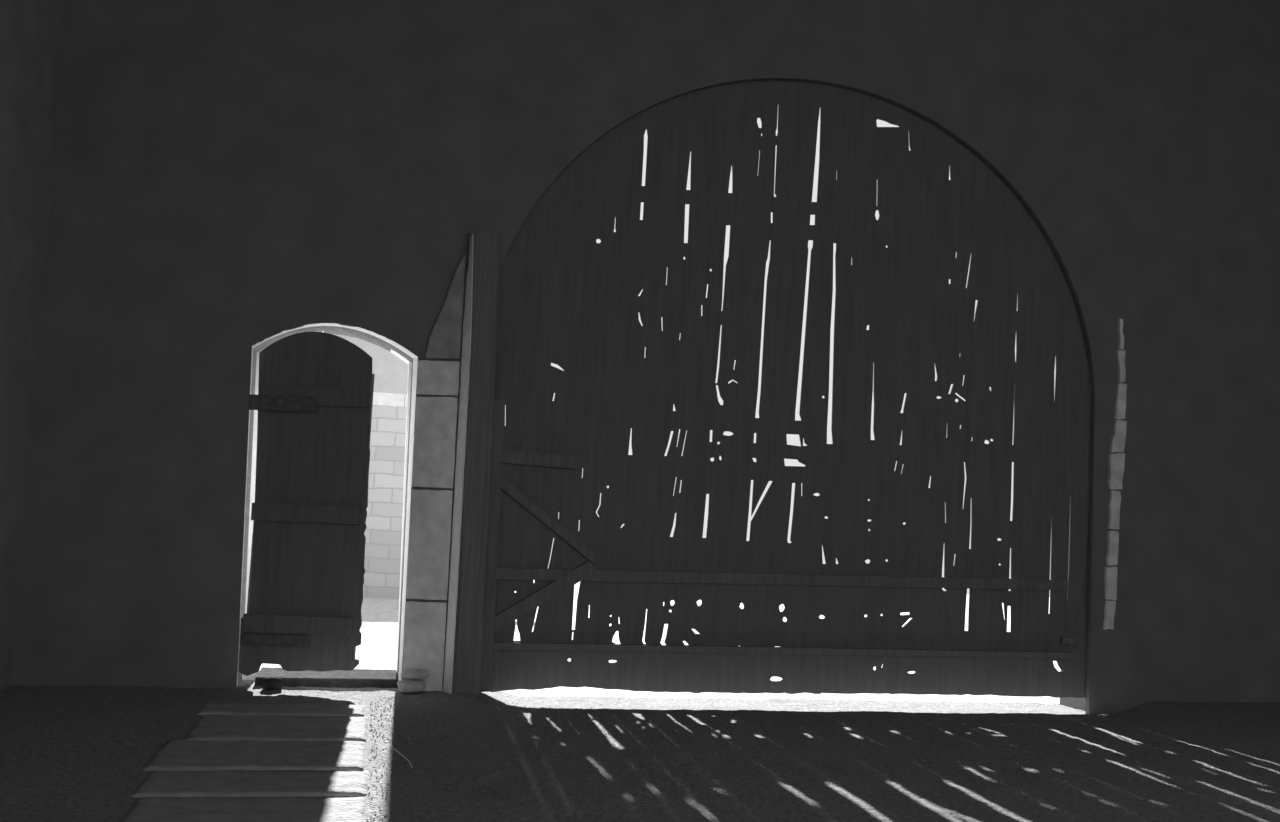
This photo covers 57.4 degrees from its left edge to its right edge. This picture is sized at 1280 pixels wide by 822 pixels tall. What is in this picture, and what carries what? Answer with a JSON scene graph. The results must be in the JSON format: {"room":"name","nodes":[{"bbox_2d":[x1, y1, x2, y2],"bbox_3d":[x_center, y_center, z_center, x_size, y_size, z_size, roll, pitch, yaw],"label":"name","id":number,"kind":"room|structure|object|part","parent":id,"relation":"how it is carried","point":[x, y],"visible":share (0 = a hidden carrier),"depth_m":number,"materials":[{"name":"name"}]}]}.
{"room":"farm building","nodes":[
{"label":"farm building","id":0,"kind":"room"},
{"bbox_2d":[0,0,71,690],"bbox_3d":[-3.213,-1.912,3.271,0.400,7.300,11.420,4,-5,-12],"label":"wall","id":1,"kind":"structure","parent":0,"point":[34,34],"depth_m":7.72,"materials":[{"name":"paint"}]},
{"bbox_2d":[333,334,407,396],"bbox_3d":[-13.587,1.205,44.989,12.900,11.000,8.600,4,-5,-12],"label":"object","id":2,"kind":"structure","parent":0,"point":[390,371],"depth_m":42.06,"materials":[{"name":"white paint"}]},
{"bbox_2d":[0,680,1279,821],"bbox_3d":[1.738,1.329,-3.616,30.000,0.159,26.660,4,-5,-12],"label":"floor","id":3,"kind":"structure","parent":0,"point":[68,753],"depth_m":6.82,"materials":[{"name":"grey concrete"}]},
{"bbox_2d":[120,797,364,821],"bbox_3d":[-1.721,1.780,5.115,1.014,0.047,0.614,4,-5,-12],"label":"wooden plank","id":4,"kind":"object","parent":3,"relation":"on","point":[281,809],"visible":1,"depth_m":5.17,"materials":[{"name":"grey wood"}]},
{"bbox_2d":[130,771,367,797],"bbox_3d":[-1.867,1.817,5.685,1.061,0.047,0.480,4,-5,-12],"label":"wooden plank","id":5,"kind":"object","parent":3,"relation":"on","point":[159,783],"visible":0.9,"depth_m":5.62,"materials":[{"name":"grey wood"}]},
{"bbox_2d":[142,740,364,770],"bbox_3d":[-2.038,1.857,6.292,1.086,0.046,0.686,4,-5,-12],"label":"wooden plank","id":6,"kind":"object","parent":3,"relation":"on","point":[174,755],"visible":0.95,"depth_m":6.21,"materials":[{"name":"grey wood"}]},
{"bbox_2d":[262,677,283,689],"bbox_3d":[-2.614,1.946,8.332,0.147,0.102,0.126,4,-5,-12],"label":"round stone","id":7,"kind":"object","parent":3,"relation":"on","point":[270,683],"visible":0.97,"depth_m":8.29,"materials":[{"name":"black stone"}]},
{"bbox_2d":[184,715,367,741],"bbox_3d":[-2.150,1.907,7.009,1.010,0.047,0.716,4,-5,-12],"label":"wooden plank","id":8,"kind":"object","parent":3,"relation":"on","point":[275,727],"visible":0.96,"depth_m":6.94,"materials":[{"name":"grey wood"}]},
{"bbox_2d":[196,703,364,716],"bbox_3d":[-2.313,1.944,7.579,1.032,0.046,0.367,4,-5,-12],"label":"wooden plank","id":9,"kind":"object","parent":3,"relation":"on","point":[235,709],"visible":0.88,"depth_m":7.53,"materials":[{"name":"grey wood"}]},
{"bbox_2d":[255,667,397,687],"bbox_3d":[-2.343,2.011,8.793,1.011,0.085,0.500,4,-5,-12],"label":"threshold","id":10,"kind":"object","parent":3,"relation":"on","point":[356,678],"visible":0.88,"depth_m":8.63,"materials":[{"name":"grey stone"}]},
{"bbox_2d":[393,748,412,767],"bbox_3d":[-1.280,1.876,6.339,0.022,0.011,0.466,5,-5,-24],"label":"stalk","id":11,"kind":"object","parent":3,"relation":"on","point":[393,748],"visible":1,"depth_m":6.34,"materials":[{"name":"grey plant"}]},
{"bbox_2d":[397,679,425,692],"bbox_3d":[-1.658,1.996,8.486,0.211,0.098,0.160,4,-5,-12],"label":"flat stone","id":12,"kind":"object","parent":3,"relation":"on","point":[407,685],"visible":1,"depth_m":8.43,"materials":[{"name":"grey stone"}]},
{"bbox_2d":[400,669,429,678],"bbox_3d":[-1.633,1.913,8.505,0.216,0.072,0.148,4,-5,-12],"label":"flat stone","id":13,"kind":"object","parent":12,"relation":"on","point":[408,673],"visible":1,"depth_m":8.46,"materials":[{"name":"grey stone"}]},
{"bbox_2d":[452,232,499,693],"bbox_3d":[-1.239,0.399,8.744,0.288,3.499,0.090,4,-5,-12],"label":"gate post","id":14,"kind":"object","parent":3,"relation":"on","point":[486,246],"visible":0.96,"depth_m":8.71,"materials":[{"name":"grey wood"}]},
{"bbox_2d":[366,697,640,821],"bbox_3d":[-0.683,1.954,6.323,1.551,0.093,4.356,4,-5,-12],"label":"gravel","id":15,"kind":"object","parent":3,"relation":"on","point":[381,715],"visible":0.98,"depth_m":7.07,"materials":[{"name":"grey gravel"}]},
{"bbox_2d":[10,0,1279,714],"bbox_3d":[1.474,-1.009,9.525,11.550,7.450,0.050,4,-5,-12],"label":"wall","id":16,"kind":"structure","parent":0,"point":[232,175],"depth_m":8.98,"materials":[{"name":"paint"}]},
{"bbox_2d":[239,332,374,675],"bbox_3d":[-2.455,0.669,8.514,0.983,2.517,0.087,3,-4,1],"label":"door","id":17,"kind":"structure","parent":16,"relation":"in","point":[313,402],"depth_m":8.50,"materials":[{"name":"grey wood"}]},
{"bbox_2d":[236,323,417,684],"bbox_3d":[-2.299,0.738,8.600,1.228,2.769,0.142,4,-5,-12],"label":"trim","id":18,"kind":"structure","parent":16,"relation":"attached to","point":[415,358],"depth_m":8.71,"materials":[{"name":"grey stone"}]},
{"bbox_2d":[402,255,465,690],"bbox_3d":[-1.538,0.459,8.702,0.324,3.319,0.036,4,-5,-12],"label":"stone pillar","id":19,"kind":"structure","parent":16,"relation":"attached to","point":[436,417],"depth_m":8.67,"materials":[{"name":"stone"}]},
{"bbox_2d":[443,234,472,693],"bbox_3d":[-1.339,0.404,8.696,0.075,3.460,0.140,4,-5,-12],"label":"trim","id":20,"kind":"structure","parent":16,"relation":"attached to","point":[467,321],"depth_m":8.67,"materials":[{"name":"grey wood"}]},
{"bbox_2d":[480,80,1090,697],"bbox_3d":[1.328,-0.252,9.469,5.359,5.082,0.064,4,-5,-12],"label":"gate","id":21,"kind":"object","parent":16,"relation":"attached to","point":[567,299],"visible":0.99,"depth_m":9.45,"materials":[{"name":"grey wood"}]},
{"bbox_3d":[-0.820,0.365,8.939,0.712,0.116,0.040,4,-5,-12],"label":"rail","id":22,"kind":"part","parent":21,"relation":"part of","materials":[{"name":"grey wood"}]},
{"bbox_3d":[1.222,1.345,9.340,4.884,0.158,0.030,4,-5,-12],"label":"rail","id":23,"kind":"part","parent":21,"relation":"part of","materials":[{"name":"grey wood"}]},
{"bbox_3d":[1.216,1.904,9.296,4.981,0.079,0.040,4,-5,-12],"label":"rail","id":24,"kind":"part","parent":21,"relation":"part of","materials":[{"name":"grey wood"}]},
{"bbox_2d":[1103,319,1126,629],"bbox_3d":[4.051,0.525,9.963,0.176,2.650,0.031,4,-5,-12],"label":"trim","id":25,"kind":"structure","parent":16,"relation":"attached to","point":[1117,443],"depth_m":9.94,"materials":[{"name":"stone"}]},
{"bbox_2d":[238,326,1085,710],"bbox_3d":[1.397,-0.986,9.866,11.550,7.450,0.490,4,-5,-12],"label":"wall","id":26,"kind":"structure","parent":0,"point":[1076,703],"depth_m":8.84,"materials":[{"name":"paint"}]},
{"label":"outside","id":27,"kind":"structure","parent":0,"visible":0},
{"bbox_2d":[260,580,1059,703],"bbox_3d":[0.966,6.387,40.038,120.000,3.170,59.360,4,-5,-12],"label":"ground","id":28,"kind":"structure","parent":27,"point":[377,649],"depth_m":11.38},
{"bbox_2d":[363,392,406,597],"bbox_3d":[-19.947,1.376,27.409,33.144,5.470,0.760,4,-5,-12],"label":"wall","id":29,"kind":"structure","parent":28,"relation":"on","point":[383,532],"depth_m":30.08,"materials":[{"name":"brick"}]}
]}

